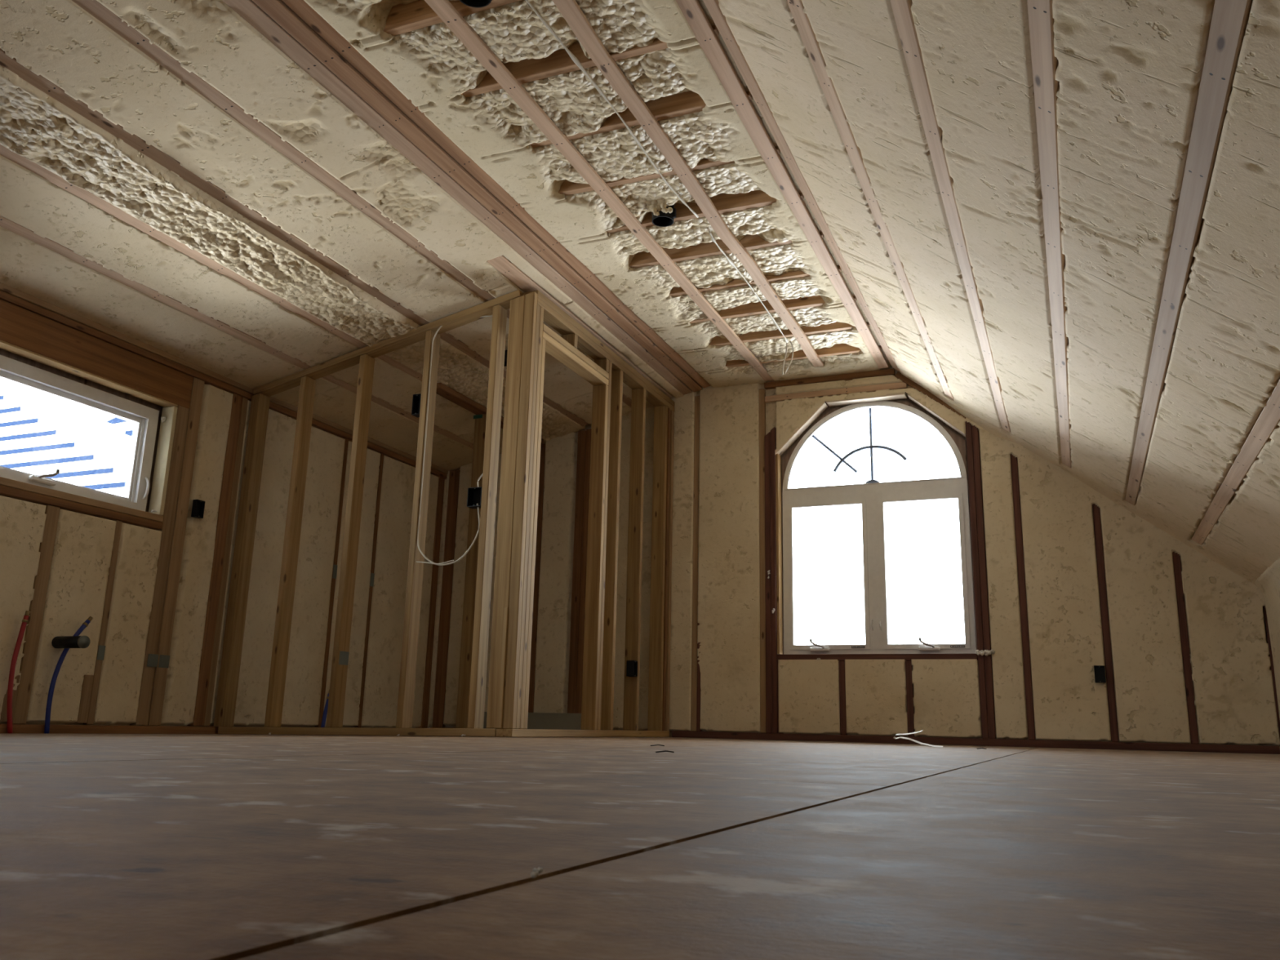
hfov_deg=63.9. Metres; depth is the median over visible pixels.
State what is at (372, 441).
plate
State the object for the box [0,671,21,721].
wood block
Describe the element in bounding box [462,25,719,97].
joist
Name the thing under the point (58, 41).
ceiling
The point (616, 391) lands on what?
stud
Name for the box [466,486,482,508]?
electrical box
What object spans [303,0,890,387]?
ceiling
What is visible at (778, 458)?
strip
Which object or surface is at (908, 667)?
stud
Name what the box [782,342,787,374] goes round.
hanging cable
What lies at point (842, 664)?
stud
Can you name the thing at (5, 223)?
strap
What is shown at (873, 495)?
window
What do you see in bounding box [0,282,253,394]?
plate
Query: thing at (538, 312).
stud
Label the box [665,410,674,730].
stud
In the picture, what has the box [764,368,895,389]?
plate
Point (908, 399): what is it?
wall
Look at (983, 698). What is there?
stud
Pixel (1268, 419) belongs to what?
strap
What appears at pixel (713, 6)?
strap
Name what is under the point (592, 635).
stud
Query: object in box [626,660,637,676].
electrical box
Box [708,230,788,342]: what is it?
cable
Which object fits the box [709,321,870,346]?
joist
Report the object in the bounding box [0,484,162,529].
sill
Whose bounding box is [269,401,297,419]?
plate
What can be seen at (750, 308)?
joist
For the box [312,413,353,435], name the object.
plate
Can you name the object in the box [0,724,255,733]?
plate
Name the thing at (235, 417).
stud
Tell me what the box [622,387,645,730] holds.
stud
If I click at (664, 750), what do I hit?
debris
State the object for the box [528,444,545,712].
stud
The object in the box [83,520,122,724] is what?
stud
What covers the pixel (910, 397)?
arch reveal
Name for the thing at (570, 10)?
strap
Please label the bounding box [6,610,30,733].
pipe
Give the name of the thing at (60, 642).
drain pipe
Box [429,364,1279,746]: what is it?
wall
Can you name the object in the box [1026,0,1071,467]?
strap
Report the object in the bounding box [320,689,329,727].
pipe
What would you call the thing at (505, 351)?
electrical box
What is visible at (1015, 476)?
stud
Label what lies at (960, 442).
panel
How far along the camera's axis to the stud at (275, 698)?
5.70 m
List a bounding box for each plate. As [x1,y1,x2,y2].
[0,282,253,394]
[0,290,253,401]
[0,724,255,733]
[97,644,105,660]
[146,653,159,666]
[158,654,169,667]
[217,726,496,736]
[253,289,523,396]
[269,396,297,412]
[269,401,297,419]
[311,418,352,441]
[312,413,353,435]
[332,564,337,578]
[338,650,349,665]
[367,436,416,461]
[367,441,416,467]
[369,573,374,586]
[430,727,626,730]
[435,382,543,444]
[473,414,482,418]
[495,728,669,737]
[523,289,674,406]
[537,296,674,412]
[671,730,1279,754]
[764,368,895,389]
[894,371,965,417]
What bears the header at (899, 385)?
attached to the wall at (1234, 700)
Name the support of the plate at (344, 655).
attached to the stud at (335, 717)
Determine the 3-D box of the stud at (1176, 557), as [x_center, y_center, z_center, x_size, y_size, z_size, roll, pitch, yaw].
[3.059,0.920,5.764,0.038,1.088,0.030,-4,-15,22]
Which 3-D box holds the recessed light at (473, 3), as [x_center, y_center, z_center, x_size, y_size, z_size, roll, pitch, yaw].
[-0.540,-1.636,3.367,0.116,0.110,0.116,8,-15,-27]
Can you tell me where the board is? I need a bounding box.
[148,406,177,515]
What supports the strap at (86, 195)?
attached to the ceiling at (58, 41)
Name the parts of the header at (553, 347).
door header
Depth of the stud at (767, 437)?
6.74 m
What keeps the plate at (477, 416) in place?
attached to the stud at (470, 581)
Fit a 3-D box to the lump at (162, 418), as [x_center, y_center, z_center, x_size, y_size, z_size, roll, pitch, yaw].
[-2.571,-0.328,5.537,0.026,0.035,0.022,9,-16,-30]
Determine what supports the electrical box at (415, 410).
attached to the stud at (415, 572)
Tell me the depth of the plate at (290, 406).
6.31 m
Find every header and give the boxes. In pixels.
[0,299,193,408]
[542,323,608,386]
[764,382,906,402]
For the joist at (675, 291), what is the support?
attached to the ceiling at (430, 65)
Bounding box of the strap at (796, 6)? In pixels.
[786,0,953,398]
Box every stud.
[12,504,60,724]
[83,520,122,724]
[129,404,189,725]
[147,377,204,725]
[186,393,243,725]
[204,397,248,726]
[213,393,270,726]
[264,376,315,727]
[315,438,348,727]
[325,354,374,727]
[354,453,383,727]
[395,329,440,728]
[415,475,444,728]
[432,469,459,727]
[455,413,486,728]
[467,304,506,728]
[515,303,540,728]
[520,306,543,728]
[523,337,545,728]
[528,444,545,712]
[560,333,577,348]
[567,430,586,713]
[576,428,591,713]
[580,384,608,729]
[593,358,608,372]
[597,360,612,729]
[600,369,622,729]
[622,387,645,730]
[647,405,667,730]
[662,408,671,730]
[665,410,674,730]
[690,395,699,731]
[696,536,702,731]
[759,388,766,733]
[764,431,772,733]
[769,426,778,733]
[777,661,782,733]
[838,661,847,734]
[905,660,915,737]
[964,417,988,738]
[971,424,995,738]
[1010,453,1035,739]
[1092,503,1119,742]
[1172,551,1199,743]
[1262,605,1279,746]
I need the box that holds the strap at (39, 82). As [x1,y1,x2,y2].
[0,48,589,426]
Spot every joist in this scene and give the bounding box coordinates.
[383,0,520,35]
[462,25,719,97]
[528,90,752,147]
[558,146,780,195]
[606,190,804,233]
[628,231,823,268]
[669,266,841,296]
[689,295,856,323]
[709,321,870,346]
[725,343,881,367]
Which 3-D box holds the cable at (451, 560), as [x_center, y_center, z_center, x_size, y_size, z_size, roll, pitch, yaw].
[-1.060,0.424,5.289,0.238,0.025,0.012,-5,-15,26]
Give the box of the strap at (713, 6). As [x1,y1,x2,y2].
[702,0,899,371]
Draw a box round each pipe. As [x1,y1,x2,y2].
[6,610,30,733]
[44,616,93,733]
[51,635,89,648]
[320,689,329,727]
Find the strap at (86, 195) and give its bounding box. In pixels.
[0,144,422,381]
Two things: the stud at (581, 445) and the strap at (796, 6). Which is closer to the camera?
the strap at (796, 6)
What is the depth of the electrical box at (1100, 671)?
5.87 m
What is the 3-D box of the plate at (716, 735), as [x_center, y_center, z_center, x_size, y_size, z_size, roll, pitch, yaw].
[1.822,1.565,6.153,3.464,0.042,0.081,-4,-15,22]
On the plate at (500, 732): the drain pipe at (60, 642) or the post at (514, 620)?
the post at (514, 620)
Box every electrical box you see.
[191,499,204,518]
[411,393,421,417]
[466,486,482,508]
[503,350,507,368]
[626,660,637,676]
[1093,665,1106,683]
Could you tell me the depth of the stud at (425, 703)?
7.64 m
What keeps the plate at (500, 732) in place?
on the floor
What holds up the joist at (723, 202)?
attached to the ceiling at (430, 65)
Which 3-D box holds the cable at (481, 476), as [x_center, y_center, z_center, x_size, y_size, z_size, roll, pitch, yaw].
[-0.819,-0.011,5.343,0.057,0.118,0.021,1,-13,0]
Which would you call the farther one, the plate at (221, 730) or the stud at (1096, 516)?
the stud at (1096, 516)
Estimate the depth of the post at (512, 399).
5.18 m
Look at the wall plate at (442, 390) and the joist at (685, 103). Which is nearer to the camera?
the joist at (685, 103)
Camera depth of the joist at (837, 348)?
6.61 m
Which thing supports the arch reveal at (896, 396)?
attached to the wall at (1234, 700)
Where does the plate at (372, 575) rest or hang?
attached to the stud at (380, 472)
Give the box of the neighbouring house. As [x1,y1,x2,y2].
[0,378,133,497]
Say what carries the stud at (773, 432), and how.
on the plate at (716, 735)
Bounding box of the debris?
[655,750,674,752]
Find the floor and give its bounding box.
[0,733,1279,959]
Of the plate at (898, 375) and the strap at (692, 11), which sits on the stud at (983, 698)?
the plate at (898, 375)
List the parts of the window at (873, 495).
handle arm, handle, sash, arch trim, sash, handle arm, handle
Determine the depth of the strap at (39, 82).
4.32 m
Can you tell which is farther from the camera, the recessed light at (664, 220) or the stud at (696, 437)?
the stud at (696, 437)
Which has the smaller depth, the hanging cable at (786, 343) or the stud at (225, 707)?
the stud at (225, 707)
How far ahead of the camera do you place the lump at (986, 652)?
6.12 m
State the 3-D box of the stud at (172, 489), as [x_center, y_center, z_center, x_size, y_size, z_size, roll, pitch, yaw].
[-2.549,0.337,5.447,0.091,1.876,0.075,-4,-15,22]
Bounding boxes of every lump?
[160,416,165,422]
[651,203,672,215]
[975,649,995,656]
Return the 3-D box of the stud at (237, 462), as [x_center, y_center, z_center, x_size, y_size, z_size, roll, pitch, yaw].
[-2.380,0.433,5.833,0.091,1.876,0.040,-4,-15,22]
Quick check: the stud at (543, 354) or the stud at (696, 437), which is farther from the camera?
the stud at (696, 437)
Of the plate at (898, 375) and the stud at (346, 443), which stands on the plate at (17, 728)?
the stud at (346, 443)
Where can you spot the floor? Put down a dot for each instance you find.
(113, 846)
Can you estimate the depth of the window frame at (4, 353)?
5.27 m
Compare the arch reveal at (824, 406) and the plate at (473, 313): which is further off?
the arch reveal at (824, 406)
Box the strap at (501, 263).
[486,255,672,398]
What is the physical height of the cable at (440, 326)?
1.384 m
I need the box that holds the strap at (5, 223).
[0,215,473,448]
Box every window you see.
[0,355,159,511]
[782,400,976,654]
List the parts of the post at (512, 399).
filler strip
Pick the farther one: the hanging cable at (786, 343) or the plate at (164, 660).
the hanging cable at (786, 343)
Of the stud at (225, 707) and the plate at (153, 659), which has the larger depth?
the stud at (225, 707)
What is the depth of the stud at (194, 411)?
5.49 m
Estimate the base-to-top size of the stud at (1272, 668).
0.818 m
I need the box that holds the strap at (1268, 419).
[1191,379,1279,545]
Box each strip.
[483,711,581,729]
[775,453,782,654]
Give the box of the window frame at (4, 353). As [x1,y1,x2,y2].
[0,348,163,511]
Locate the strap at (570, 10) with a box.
[552,0,823,367]
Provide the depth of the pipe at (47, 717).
4.72 m
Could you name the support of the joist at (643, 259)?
attached to the ceiling at (430, 65)
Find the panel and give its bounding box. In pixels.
[782,400,967,492]
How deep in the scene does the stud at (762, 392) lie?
6.82 m
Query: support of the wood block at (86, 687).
on the plate at (17, 728)
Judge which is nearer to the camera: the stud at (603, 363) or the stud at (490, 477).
the stud at (490, 477)
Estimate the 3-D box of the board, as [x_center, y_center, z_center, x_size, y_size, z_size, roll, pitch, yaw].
[-2.558,-0.103,5.504,0.086,0.598,0.024,-4,-15,22]
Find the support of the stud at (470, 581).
on the floor
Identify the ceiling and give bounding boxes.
[0,0,700,471]
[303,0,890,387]
[718,0,1279,585]
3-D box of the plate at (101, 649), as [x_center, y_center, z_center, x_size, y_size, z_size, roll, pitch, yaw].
[-2.635,0.845,5.021,0.002,0.070,0.038,-4,-15,22]
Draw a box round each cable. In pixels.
[415,560,453,564]
[417,315,492,565]
[476,473,483,487]
[525,0,698,217]
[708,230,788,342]
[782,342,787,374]
[784,340,793,373]
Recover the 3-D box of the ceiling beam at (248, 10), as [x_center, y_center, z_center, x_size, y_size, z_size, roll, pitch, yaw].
[-1.477,-1.673,3.071,0.072,0.033,9.410,-4,-15,22]
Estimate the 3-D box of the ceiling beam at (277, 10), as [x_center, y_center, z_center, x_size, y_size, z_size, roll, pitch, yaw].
[-1.406,-1.692,3.045,0.069,0.037,9.410,-4,-15,22]
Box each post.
[486,294,524,728]
[502,291,537,728]
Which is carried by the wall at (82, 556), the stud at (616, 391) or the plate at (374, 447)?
the plate at (374, 447)
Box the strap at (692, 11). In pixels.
[675,0,888,368]
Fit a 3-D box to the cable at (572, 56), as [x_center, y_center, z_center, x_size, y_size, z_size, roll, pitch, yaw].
[-0.167,-1.478,3.877,0.031,0.020,2.151,-5,-15,23]
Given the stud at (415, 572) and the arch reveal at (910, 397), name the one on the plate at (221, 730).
the stud at (415, 572)
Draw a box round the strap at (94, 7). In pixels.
[71,0,631,407]
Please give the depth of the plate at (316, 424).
6.72 m
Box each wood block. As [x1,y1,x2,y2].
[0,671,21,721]
[75,675,93,723]
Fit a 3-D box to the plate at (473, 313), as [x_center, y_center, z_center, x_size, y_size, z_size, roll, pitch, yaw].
[-1.444,-0.750,5.798,1.777,0.402,0.090,-4,-15,22]
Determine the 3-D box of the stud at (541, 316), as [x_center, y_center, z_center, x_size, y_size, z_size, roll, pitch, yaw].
[-0.590,0.145,5.263,0.090,2.198,0.038,-4,-15,22]
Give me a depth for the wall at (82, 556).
5.88 m
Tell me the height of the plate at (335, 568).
0.090 m
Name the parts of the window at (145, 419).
handle, handle arm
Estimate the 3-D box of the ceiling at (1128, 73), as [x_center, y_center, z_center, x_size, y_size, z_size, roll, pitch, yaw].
[0.728,-1.128,1.940,1.951,1.580,9.570,-4,-15,22]
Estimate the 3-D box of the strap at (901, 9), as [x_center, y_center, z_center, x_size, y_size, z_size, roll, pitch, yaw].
[0.444,-1.350,2.101,0.057,0.049,9.300,-4,-15,22]
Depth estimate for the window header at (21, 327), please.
5.08 m
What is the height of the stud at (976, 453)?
1.956 m
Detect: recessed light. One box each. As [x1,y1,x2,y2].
[459,0,492,8]
[651,204,675,226]
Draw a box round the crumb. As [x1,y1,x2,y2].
[530,866,542,878]
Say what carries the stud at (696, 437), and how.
on the plate at (716, 735)
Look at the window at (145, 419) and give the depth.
5.22 m
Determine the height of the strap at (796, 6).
0.049 m
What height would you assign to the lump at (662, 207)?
0.052 m
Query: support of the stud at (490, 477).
on the plate at (221, 730)
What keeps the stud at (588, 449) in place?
on the plate at (430, 727)
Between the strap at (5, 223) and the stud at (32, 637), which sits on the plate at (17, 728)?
the stud at (32, 637)
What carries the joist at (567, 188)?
attached to the ceiling at (430, 65)
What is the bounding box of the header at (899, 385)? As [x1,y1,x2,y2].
[764,382,906,402]
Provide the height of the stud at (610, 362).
2.198 m
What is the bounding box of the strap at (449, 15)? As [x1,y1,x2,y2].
[424,0,773,381]
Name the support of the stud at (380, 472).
on the plate at (17, 728)
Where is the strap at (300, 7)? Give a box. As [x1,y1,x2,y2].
[281,0,710,387]
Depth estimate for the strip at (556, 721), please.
7.04 m
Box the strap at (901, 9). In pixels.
[889,0,1010,432]
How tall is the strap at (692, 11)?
0.020 m
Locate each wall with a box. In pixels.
[0,383,446,728]
[428,391,977,728]
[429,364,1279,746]
[1255,557,1279,718]
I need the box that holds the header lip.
[0,339,177,407]
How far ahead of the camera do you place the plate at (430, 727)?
7.44 m
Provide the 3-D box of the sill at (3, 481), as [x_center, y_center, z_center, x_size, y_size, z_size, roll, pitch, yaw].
[-2.848,0.042,4.769,0.091,0.034,1.498,-4,-15,22]
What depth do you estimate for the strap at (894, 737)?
5.13 m
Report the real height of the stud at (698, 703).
1.658 m
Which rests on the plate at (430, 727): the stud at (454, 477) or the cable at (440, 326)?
the stud at (454, 477)
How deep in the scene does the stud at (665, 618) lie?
6.93 m
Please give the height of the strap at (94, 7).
0.032 m
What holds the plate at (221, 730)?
on the floor
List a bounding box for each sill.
[0,476,163,522]
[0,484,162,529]
[777,653,977,661]
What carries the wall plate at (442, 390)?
on the stud
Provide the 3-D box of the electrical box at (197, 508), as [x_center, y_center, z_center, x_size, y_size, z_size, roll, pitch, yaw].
[-2.416,0.159,5.614,0.032,0.095,0.055,-4,-15,22]
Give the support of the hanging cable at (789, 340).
hanging from the cable at (730, 260)
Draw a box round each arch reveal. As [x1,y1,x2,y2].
[775,402,827,455]
[826,391,906,406]
[906,394,965,437]
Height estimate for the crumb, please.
0.004 m
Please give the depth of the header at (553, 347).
5.86 m
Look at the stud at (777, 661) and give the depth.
6.57 m
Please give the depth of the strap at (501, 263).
5.51 m
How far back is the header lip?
5.07 m
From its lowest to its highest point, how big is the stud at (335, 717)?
2.047 m
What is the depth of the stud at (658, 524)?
6.88 m
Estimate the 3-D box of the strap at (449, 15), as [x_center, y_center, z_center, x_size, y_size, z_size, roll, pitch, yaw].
[-0.925,-1.742,2.851,0.064,0.020,9.410,-4,-15,22]
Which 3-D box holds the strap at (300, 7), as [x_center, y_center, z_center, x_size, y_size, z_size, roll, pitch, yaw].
[-1.338,-1.719,3.023,0.071,0.040,9.410,-4,-15,22]
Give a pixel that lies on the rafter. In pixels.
(1229, 19)
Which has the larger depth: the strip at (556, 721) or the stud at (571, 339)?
the strip at (556, 721)
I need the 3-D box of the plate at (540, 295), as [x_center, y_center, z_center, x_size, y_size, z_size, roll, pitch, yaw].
[-0.189,-0.763,6.400,0.090,0.037,2.050,-4,-15,22]
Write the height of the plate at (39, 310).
0.034 m
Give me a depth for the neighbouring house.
12.00 m
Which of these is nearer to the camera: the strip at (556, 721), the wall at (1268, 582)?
the wall at (1268, 582)
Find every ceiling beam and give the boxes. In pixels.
[222,0,692,395]
[252,0,702,391]

